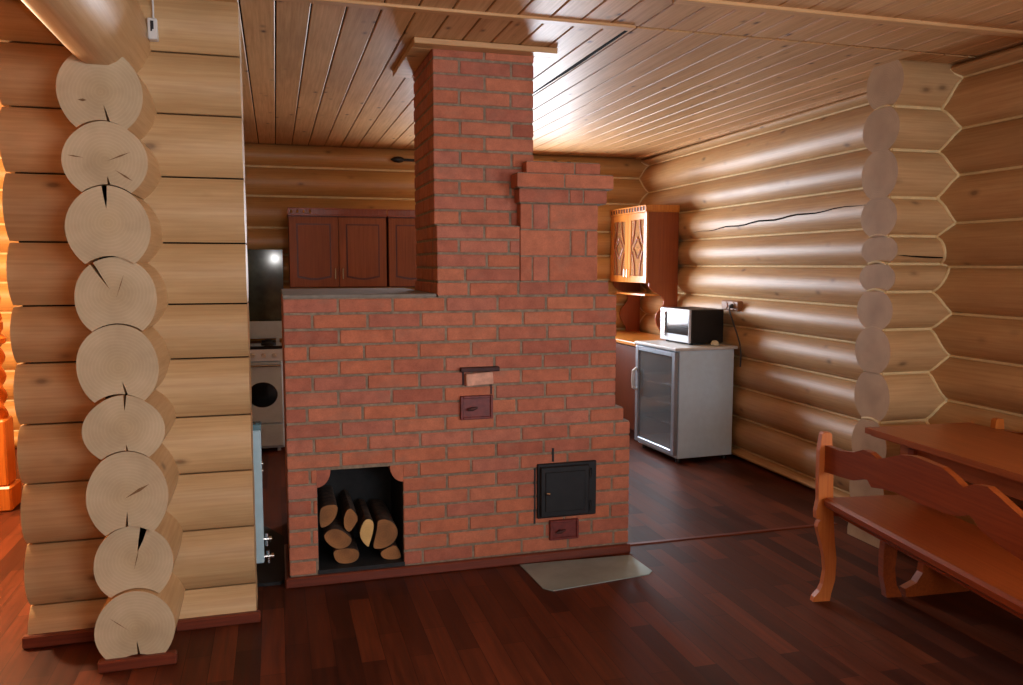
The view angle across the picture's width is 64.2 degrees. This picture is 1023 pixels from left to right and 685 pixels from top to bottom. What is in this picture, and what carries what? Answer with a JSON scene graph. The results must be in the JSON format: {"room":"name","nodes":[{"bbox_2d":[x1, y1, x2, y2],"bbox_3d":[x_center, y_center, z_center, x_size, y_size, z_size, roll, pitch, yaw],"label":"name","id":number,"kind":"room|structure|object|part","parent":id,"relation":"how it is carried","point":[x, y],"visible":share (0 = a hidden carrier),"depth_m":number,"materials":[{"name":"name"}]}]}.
{"room":"traditional dwelling","nodes":[
{"label":"traditional dwelling","id":0,"kind":"room"},
{"bbox_2d":[21,0,184,658],"bbox_3d":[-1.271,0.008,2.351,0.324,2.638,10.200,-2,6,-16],"label":"log ends","id":1,"kind":"structure","parent":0,"point":[120,297],"depth_m":3.05,"materials":[{"name":"beige wood"}]},
{"bbox_2d":[97,650,177,673],"bbox_3d":[-1.443,1.233,3.155,0.280,0.046,0.040,-2,6,-16],"label":"baseboard","id":2,"kind":"structure","parent":1,"relation":"attached to","point":[137,661],"depth_m":3.14,"materials":[{"name":"brown wood"}]},
{"bbox_2d":[147,0,158,41],"bbox_3d":[-1.423,-1.295,3.233,0.036,0.190,0.050,-2,6,-16],"label":"control box","id":3,"kind":"object","parent":1,"relation":"attached to","point":[152,24],"visible":1,"depth_m":3.22,"materials":[{"name":"white plastic"}]},
{"bbox_2d":[252,421,273,563],"bbox_3d":[-1.339,0.719,3.838,0.410,0.683,0.094,-2,6,-16],"label":"radiator","id":4,"kind":"object","parent":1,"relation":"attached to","point":[257,450],"visible":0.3,"depth_m":3.84,"materials":[{"name":"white metal"}]},
{"bbox_2d":[252,421,260,430],"bbox_3d":[-1.359,0.395,3.802,0.368,0.031,0.094,-2,6,-16],"label":"grille","id":5,"kind":"object","parent":4,"relation":"attached to","point":[256,424],"depth_m":3.81,"materials":[{"name":"grey metal"}]},
{"bbox_3d":[-1.360,0.729,3.833,0.366,0.640,0.090,-2,6,-16],"label":"panel","id":6,"kind":"part","parent":4,"relation":"part of","materials":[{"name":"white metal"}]},
{"bbox_2d":[0,0,257,634],"bbox_3d":[-2.776,-0.021,3.109,3.382,2.743,0.278,-2,6,-16],"label":"wall","id":7,"kind":"structure","parent":0,"point":[192,76],"depth_m":3.33,"materials":[{"name":"beige wood"}]},
{"bbox_2d":[22,627,94,648],"bbox_3d":[-1.834,1.211,3.350,0.307,0.052,0.035,-2,6,-16],"label":"baseboard","id":8,"kind":"structure","parent":7,"relation":"attached to","point":[40,640],"depth_m":3.33,"materials":[{"name":"brown wood"}]},
{"bbox_2d":[176,610,260,631],"bbox_3d":[-1.261,1.198,3.515,0.345,0.048,0.035,-2,6,-16],"label":"baseboard","id":9,"kind":"structure","parent":7,"relation":"attached to","point":[230,619],"depth_m":3.50,"materials":[{"name":"brown wood"}]},
{"bbox_2d":[0,143,648,447],"bbox_3d":[-2.053,-0.471,7.467,7.400,2.620,0.289,-2,6,-16],"label":"wall","id":10,"kind":"structure","parent":0,"point":[278,177],"depth_m":7.37,"materials":[{"name":"beige wood"}]},
{"bbox_2d":[247,249,283,320],"bbox_3d":[-2.283,-0.481,7.231,0.508,0.685,0.014,-2,6,-16],"label":"backsplash","id":11,"kind":"structure","parent":10,"relation":"attached to","point":[265,266],"depth_m":7.25,"materials":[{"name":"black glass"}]},
{"bbox_2d":[287,207,386,287],"bbox_3d":[-1.546,-0.834,7.238,0.845,0.684,0.375,-2,6,-16],"label":"upper cabinet","id":12,"kind":"object","parent":10,"relation":"attached to","point":[328,247],"visible":1,"depth_m":7.08,"materials":[{"name":"brown wood"}]},
{"bbox_3d":[-1.703,-0.780,7.037,0.412,0.602,0.029,-2,6,-16],"label":"door","id":13,"kind":"part","parent":12,"relation":"part of","materials":[{"name":"brown wood"}]},
{"bbox_3d":[-1.548,-1.142,7.217,0.845,0.068,0.357,-2,6,-16],"label":"gallery rail","id":14,"kind":"part","parent":12,"relation":"part of","materials":[{"name":"brown wood"}]},
{"bbox_3d":[-1.302,-0.791,7.153,0.412,0.602,0.029,-2,6,-16],"label":"door","id":15,"kind":"part","parent":12,"relation":"part of","materials":[{"name":"brown wood"}]},
{"bbox_2d":[386,209,416,286],"bbox_3d":[-0.930,-0.851,7.415,0.429,0.684,0.375,-2,6,-16],"label":"upper cabinet","id":16,"kind":"object","parent":10,"relation":"attached to","point":[401,241],"visible":0.54,"depth_m":7.24,"materials":[{"name":"brown wood"}]},
{"bbox_3d":[-0.933,-1.158,7.396,0.429,0.068,0.353,-2,6,-16],"label":"gallery rail","id":17,"kind":"part","parent":16,"relation":"part of","materials":[{"name":"brown wood"}]},
{"bbox_2d":[391,156,413,162],"bbox_3d":[-0.127,-1.698,7.711,2.040,0.080,0.151,-2,6,-16],"label":"curtain rod","id":18,"kind":"object","parent":10,"relation":"attached to","point":[397,159],"visible":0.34,"depth_m":7.39,"materials":[{"name":"black metal"}]},
{"bbox_2d":[0,436,1022,684],"bbox_3d":[-0.663,1.329,2.705,7.350,0.060,10.500,-2,6,-16],"label":"floor","id":19,"kind":"structure","parent":0,"point":[736,609],"depth_m":3.55,"materials":[{"name":"laminate"}]},
{"bbox_2d":[0,297,21,511],"bbox_3d":[-3.280,-0.244,5.090,0.220,2.618,0.220,-2,6,-16],"label":"post","id":20,"kind":"object","parent":19,"relation":"on","point":[10,487],"visible":1,"depth_m":5.14,"materials":[{"name":"orange wood"}]},
{"bbox_2d":[250,321,284,449],"bbox_3d":[-2.184,0.362,6.958,0.475,1.058,0.665,-2,6,-16],"label":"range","id":21,"kind":"object","parent":19,"relation":"on","point":[266,356],"visible":0.55,"depth_m":6.73,"materials":[{"name":"white metal"}]},
{"bbox_3d":[-2.245,-0.096,7.129,0.475,0.178,0.060,-2,6,-16],"label":"raised lid","id":22,"kind":"part","parent":21,"relation":"part of","materials":[{"name":"white metal"}]},
{"bbox_2d":[250,339,281,349],"bbox_3d":[-2.197,0.018,6.955,0.465,0.025,0.600,-2,6,-16],"label":"cooktop","id":23,"kind":"object","parent":21,"relation":"in","point":[267,344],"depth_m":6.80,"materials":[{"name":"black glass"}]},
{"bbox_3d":[-2.093,0.194,6.646,0.425,0.022,0.048,-2,6,-16],"label":"door handle","id":24,"kind":"part","parent":21,"relation":"part of","materials":[{"name":"silver metal"}]},
{"bbox_3d":[-2.113,0.106,6.669,0.465,0.093,0.034,-2,6,-16],"label":"control panel","id":25,"kind":"part","parent":21,"relation":"part of","materials":[{"name":"silver metal"}]},
{"bbox_3d":[-2.114,0.416,6.701,0.455,0.510,0.026,-2,6,-16],"label":"oven door","id":26,"kind":"part","parent":21,"relation":"part of","materials":[{"name":"white metal"}]},
{"bbox_3d":[-2.041,0.006,6.853,0.120,0.018,0.118,-2,6,-16],"label":"burner","id":27,"kind":"part","parent":21,"relation":"part of","materials":[{"name":"black metal"}]},
{"bbox_3d":[-2.116,-0.019,7.111,0.120,0.018,0.118,-2,6,-16],"label":"burner","id":28,"kind":"part","parent":21,"relation":"part of","materials":[{"name":"black metal"}]},
{"bbox_3d":[-2.114,0.772,6.736,0.455,0.185,0.024,-2,6,-16],"label":"drawer","id":29,"kind":"part","parent":21,"relation":"part of","materials":[{"name":"white ceramic"}]},
{"bbox_2d":[257,526,284,586],"bbox_3d":[-1.421,1.134,4.349,0.410,0.016,0.900,-2,6,-16],"label":"rubber mat","id":30,"kind":"object","parent":19,"relation":"on","point":[272,573],"visible":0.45,"depth_m":4.19,"materials":[{"name":"black rubber"}]},
{"bbox_2d":[281,37,630,588],"bbox_3d":[-0.359,-0.190,4.523,1.800,2.620,1.113,-2,6,-16],"label":"stove","id":31,"kind":"object","parent":19,"relation":"on","point":[475,402],"visible":0.99,"depth_m":4.10,"materials":[{"name":"red brick"}]},
{"bbox_2d":[332,530,358,563],"bbox_3d":[-0.870,1.043,4.223,0.126,0.079,0.364,-2,6,-16],"label":"log","id":32,"kind":"object","parent":31,"relation":"on","point":[350,554],"visible":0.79,"depth_m":4.05,"materials":[{"name":"brown wood"}]},
{"bbox_2d":[323,510,351,548],"bbox_3d":[-0.905,0.951,4.191,0.133,0.104,0.364,-2,6,-16],"label":"log","id":33,"kind":"object","parent":32,"relation":"on","point":[335,533],"visible":0.83,"depth_m":4.03,"materials":[{"name":"brown wood"}]},
{"bbox_2d":[317,485,337,527],"bbox_3d":[-0.948,0.836,4.178,0.088,0.113,0.364,-2,6,-16],"label":"log","id":34,"kind":"object","parent":33,"relation":"on","point":[327,505],"visible":0.95,"depth_m":4.02,"materials":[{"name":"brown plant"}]},
{"bbox_2d":[338,489,357,530],"bbox_3d":[-0.850,0.867,4.231,0.069,0.119,0.364,-2,6,-16],"label":"log","id":35,"kind":"object","parent":33,"relation":"on","point":[346,506],"visible":1,"depth_m":4.08,"materials":[{"name":"brown wood"}]},
{"bbox_2d":[354,499,373,546],"bbox_3d":[-0.767,0.928,4.216,0.069,0.143,0.364,-2,6,-16],"label":"log","id":36,"kind":"object","parent":31,"relation":"in","point":[365,525],"visible":0.96,"depth_m":4.05,"materials":[{"name":"brown wood"}]},
{"bbox_2d":[379,541,400,558],"bbox_3d":[-0.658,1.042,4.280,0.104,0.072,0.364,-2,6,-16],"label":"log","id":37,"kind":"object","parent":31,"relation":"on","point":[392,551],"visible":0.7,"depth_m":4.11,"materials":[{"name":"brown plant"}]},
{"bbox_2d":[369,499,397,548],"bbox_3d":[-0.680,0.939,4.250,0.123,0.151,0.364,-2,6,-16],"label":"log","id":38,"kind":"object","parent":37,"relation":"on","point":[385,531],"visible":0.91,"depth_m":4.09,"materials":[{"name":"brown wood"}]},
{"bbox_3d":[-0.291,1.112,4.407,1.800,0.050,0.522,-2,6,-16],"label":"trim","id":39,"kind":"part","parent":31,"relation":"part of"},
{"bbox_3d":[-0.177,0.325,4.111,0.168,0.121,0.028,-2,6,-16],"label":"cleaning door","id":40,"kind":"part","parent":31,"relation":"part of","materials":[{"name":"red paint"}]},
{"bbox_3d":[-0.160,0.192,4.096,0.200,0.141,0.040,-2,6,-16],"label":"damper plate","id":41,"kind":"part","parent":31,"relation":"part of","materials":[{"name":"metal"}]},
{"bbox_3d":[0.276,0.984,4.304,0.161,0.106,0.028,-2,6,-16],"label":"ash door","id":42,"kind":"part","parent":31,"relation":"part of","materials":[{"name":"red paint"}]},
{"bbox_3d":[0.289,0.770,4.290,0.327,0.290,0.024,-2,6,-16],"label":"furnace door","id":43,"kind":"part","parent":31,"relation":"part of","materials":[{"name":"black metal"}]},
{"bbox_3d":[0.287,0.774,4.266,0.286,0.266,0.024,-2,6,-16],"label":"door","id":44,"kind":"part","parent":31,"relation":"part of","materials":[{"name":"black metal"}]},
{"bbox_2d":[520,555,651,590],"bbox_3d":[0.393,1.161,4.138,0.622,0.004,0.370,-2,6,-16],"label":"metal sheet","id":45,"kind":"object","parent":19,"relation":"on","point":[556,575],"visible":1,"depth_m":4.13,"materials":[{"name":"silver metal"}]},
{"bbox_2d":[615,342,635,437],"bbox_3d":[1.163,0.398,7.709,0.550,0.848,1.150,-2,6,-16],"label":"base cabinet","id":46,"kind":"object","parent":19,"relation":"on","point":[625,354],"visible":0.03,"depth_m":7.31,"materials":[{"name":"brown wood"}]},
{"bbox_2d":[615,331,664,346],"bbox_3d":[1.177,-0.040,7.666,0.565,0.032,1.180,-2,6,-16],"label":"countertop","id":47,"kind":"structure","parent":46,"relation":"on","point":[624,337],"depth_m":7.57,"materials":[{"name":"brown wood"}]},
{"bbox_2d":[610,204,679,330],"bbox_3d":[1.259,-0.678,7.816,0.372,1.210,0.832,-2,6,-16],"label":"display cabinet","id":48,"kind":"object","parent":47,"relation":"on","point":[644,238],"visible":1,"depth_m":7.48,"materials":[{"name":"brown wood"}]},
{"bbox_3d":[1.057,-0.913,7.957,0.020,0.641,0.407,-2,6,-16],"label":"door","id":49,"kind":"part","parent":48,"relation":"part of","materials":[{"name":"brown wood"}]},
{"bbox_3d":[1.058,-0.912,7.957,0.004,0.526,0.293,-2,6,-16],"label":"pane","id":50,"kind":"part","parent":48,"relation":"part of","materials":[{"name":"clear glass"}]},
{"bbox_3d":[1.172,-0.875,7.564,0.004,0.526,0.293,-2,6,-16],"label":"pane","id":51,"kind":"part","parent":48,"relation":"part of","materials":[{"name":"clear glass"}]},
{"bbox_3d":[1.171,-0.875,7.563,0.020,0.641,0.407,-2,6,-16],"label":"door","id":52,"kind":"part","parent":48,"relation":"part of","materials":[{"name":"brown wood"}]},
{"bbox_3d":[1.252,-1.248,7.760,0.336,0.064,0.832,-2,6,-16],"label":"gallery rail","id":53,"kind":"part","parent":48,"relation":"part of","materials":[{"name":"brown wood"}]},
{"bbox_2d":[617,291,678,295],"bbox_3d":[1.275,-0.470,7.846,0.335,0.016,0.782,-2,6,-16],"label":"open shelf","id":54,"kind":"object","parent":48,"relation":"attached to","point":[628,293],"depth_m":7.50,"materials":[{"name":"brown wood"}]},
{"bbox_2d":[631,340,737,462],"bbox_3d":[1.401,0.461,6.729,0.609,0.909,0.673,-2,6,-19],"label":"fridge","id":55,"kind":"object","parent":19,"relation":"on","point":[684,391],"visible":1,"depth_m":6.46,"materials":[{"name":"white metal"}]},
{"bbox_3d":[1.041,0.307,6.908,0.055,0.202,0.028,-2,6,-19],"label":"door handle","id":56,"kind":"part","parent":55,"relation":"part of","materials":[{"name":"white plastic"}]},
{"bbox_3d":[1.172,0.455,6.651,0.006,0.755,0.555,-2,6,-19],"label":"door glass","id":57,"kind":"part","parent":55,"relation":"part of","materials":[{"name":"grey glass"}]},
{"bbox_3d":[1.174,0.455,6.652,0.034,0.815,0.647,-2,6,-19],"label":"door frame","id":58,"kind":"part","parent":55,"relation":"part of","materials":[{"name":"grey metal"}]},
{"bbox_2d":[660,306,723,344],"bbox_3d":[1.487,-0.144,6.780,0.333,0.285,0.471,-2,6,-19],"label":"microwave","id":59,"kind":"object","parent":55,"relation":"on","point":[690,325],"visible":0.94,"depth_m":6.59,"materials":[{"name":"black plastic"}]},
{"bbox_3d":[1.352,-0.147,6.735,0.022,0.271,0.470,-2,6,-18],"label":"panel","id":60,"kind":"part","parent":59,"relation":"part of","materials":[{"name":"silver metal"}]},
{"bbox_2d":[711,340,718,345],"bbox_3d":[1.617,0.004,6.491,0.068,0.044,0.068,-2,6,-16],"label":"lid","id":61,"kind":"object","parent":55,"relation":"on","point":[714,342],"visible":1,"depth_m":6.47,"materials":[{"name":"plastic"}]},
{"bbox_2d":[629,522,837,545],"bbox_3d":[1.282,1.106,4.716,1.390,0.006,0.040,-2,6,-16],"label":"trim","id":62,"kind":"structure","parent":19,"relation":"on","point":[812,525],"depth_m":4.69,"materials":[{"name":"brown wood"}]},
{"bbox_2d":[810,431,1022,619],"bbox_3d":[1.712,0.845,3.098,0.444,0.832,1.420,-1,5,-8],"label":"bench","id":63,"kind":"object","parent":19,"relation":"on","point":[986,559],"visible":1,"depth_m":3.15,"materials":[{"name":"brown wood"}]},
{"bbox_3d":[1.444,0.802,3.754,0.109,0.793,0.030,-1,5,-8],"label":"leg","id":64,"kind":"part","parent":63,"relation":"part of","materials":[{"name":"brown wood"}]},
{"bbox_3d":[1.779,0.962,3.820,0.103,0.462,0.040,-1,5,-8],"label":"leg","id":65,"kind":"part","parent":63,"relation":"part of","materials":[{"name":"brown wood"}]},
{"bbox_3d":[1.720,0.787,3.094,0.412,0.045,1.334,-1,5,-8],"label":"seat","id":66,"kind":"part","parent":63,"relation":"part of","materials":[{"name":"brown wood"}]},
{"bbox_3d":[1.538,0.543,3.043,0.028,0.220,1.380,-1,5,-8],"label":"backrest","id":67,"kind":"part","parent":63,"relation":"part of","materials":[{"name":"brown wood"}]},
{"bbox_3d":[1.747,0.830,3.102,0.302,0.062,1.334,-1,5,-8],"label":"seat rail","id":68,"kind":"part","parent":63,"relation":"part of","materials":[{"name":"brown wood"}]},
{"bbox_2d":[865,422,1022,596],"bbox_3d":[2.188,0.859,3.337,0.600,0.760,1.550,-1,6,-12],"label":"dining table","id":69,"kind":"object","parent":19,"relation":"on","point":[979,454],"visible":0.56,"depth_m":3.66,"materials":[{"name":"brown wood"}]},
{"bbox_2d":[965,418,1022,510],"bbox_3d":[2.410,0.819,3.374,0.444,0.832,1.420,-1,6,-15],"label":"bench","id":70,"kind":"object","parent":19,"relation":"on","point":[997,423],"visible":0.08,"depth_m":4.02,"materials":[{"name":"brown wood"}]},
{"bbox_3d":[2.403,0.761,3.366,0.412,0.045,1.334,-1,6,-15],"label":"seat","id":71,"kind":"part","parent":70,"relation":"part of","materials":[{"name":"brown wood"}]},
{"bbox_3d":[2.397,0.771,4.082,0.109,0.793,0.030,-1,6,-15],"label":"leg","id":72,"kind":"part","parent":70,"relation":"part of","materials":[{"name":"brown wood"}]},
{"bbox_3d":[2.581,0.510,3.389,0.028,0.220,1.380,-1,6,-15],"label":"backrest","id":73,"kind":"part","parent":70,"relation":"part of","materials":[{"name":"brown wood"}]},
{"bbox_2d":[0,0,1022,158],"bbox_3d":[-0.638,-1.334,2.458,7.400,0.050,10.500,-2,6,-16],"label":"ceiling","id":74,"kind":"structure","parent":0,"point":[313,74],"depth_m":4.29,"materials":[{"name":"beige wood"}]},
{"bbox_2d":[276,0,633,30],"bbox_3d":[-0.382,-1.395,3.418,1.925,0.014,0.055,-2,6,-16],"label":"trim","id":75,"kind":"structure","parent":74,"relation":"attached to","point":[347,3],"depth_m":3.46,"materials":[{"name":"beige wood"}]},
{"bbox_2d":[533,31,626,93],"bbox_3d":[0.324,-1.502,4.462,0.026,0.008,1.570,-2,6,-16],"label":"trim","id":76,"kind":"structure","parent":74,"relation":"attached to","point":[623,32],"depth_m":4.27,"materials":[{"name":"beige wood"}]},
{"bbox_2d":[672,0,1022,37],"bbox_3d":[1.631,-1.407,3.566,2.025,0.016,0.055,-2,6,-16],"label":"trim","id":77,"kind":"structure","parent":74,"relation":"attached to","point":[704,3],"depth_m":3.50,"materials":[{"name":"beige wood"}]},
{"bbox_2d":[640,45,1022,526],"bbox_3d":[2.696,-0.100,3.595,0.280,2.620,10.400,-1,6,-15],"label":"wall","id":78,"kind":"structure","parent":0,"point":[770,213],"depth_m":5.47,"materials":[{"name":"beige wood"}]},
{"bbox_2d":[722,300,742,310],"bbox_3d":[1.779,-0.294,6.486,0.056,0.082,0.298,-2,6,-16],"label":"wall socket","id":79,"kind":"object","parent":78,"relation":"attached to","point":[737,305],"visible":0.99,"depth_m":6.46,"materials":[{"name":"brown plastic"}]},
{"bbox_2d":[723,301,727,308],"bbox_3d":[1.725,-0.301,6.582,0.006,0.063,0.064,-2,6,-16],"label":"socket","id":80,"kind":"object","parent":79,"relation":"attached to","point":[725,303],"depth_m":6.57,"materials":[{"name":"white plastic"}]},
{"bbox_2d":[729,304,741,366],"bbox_3d":[1.763,-0.057,6.450,0.046,0.494,0.132,-3,6,-31],"label":"power cord","id":81,"kind":"object","parent":79,"relation":"hanging from","point":[730,305],"visible":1,"depth_m":6.43,"materials":[{"name":"plastic"}]},
{"bbox_2d":[636,88,866,158],"bbox_3d":[1.774,-1.671,6.367,0.050,0.022,3.700,-2,6,-16],"label":"trim","id":82,"kind":"structure","parent":78,"relation":"attached to","point":[862,91],"depth_m":6.09,"materials":[{"name":"beige wood"}]},
{"bbox_2d":[847,59,962,547],"bbox_3d":[2.299,-0.152,4.561,0.657,2.740,0.289,-2,6,-16],"label":"wall","id":83,"kind":"structure","parent":0,"point":[904,178],"depth_m":4.40,"materials":[{"name":"beige wood"}]}
]}

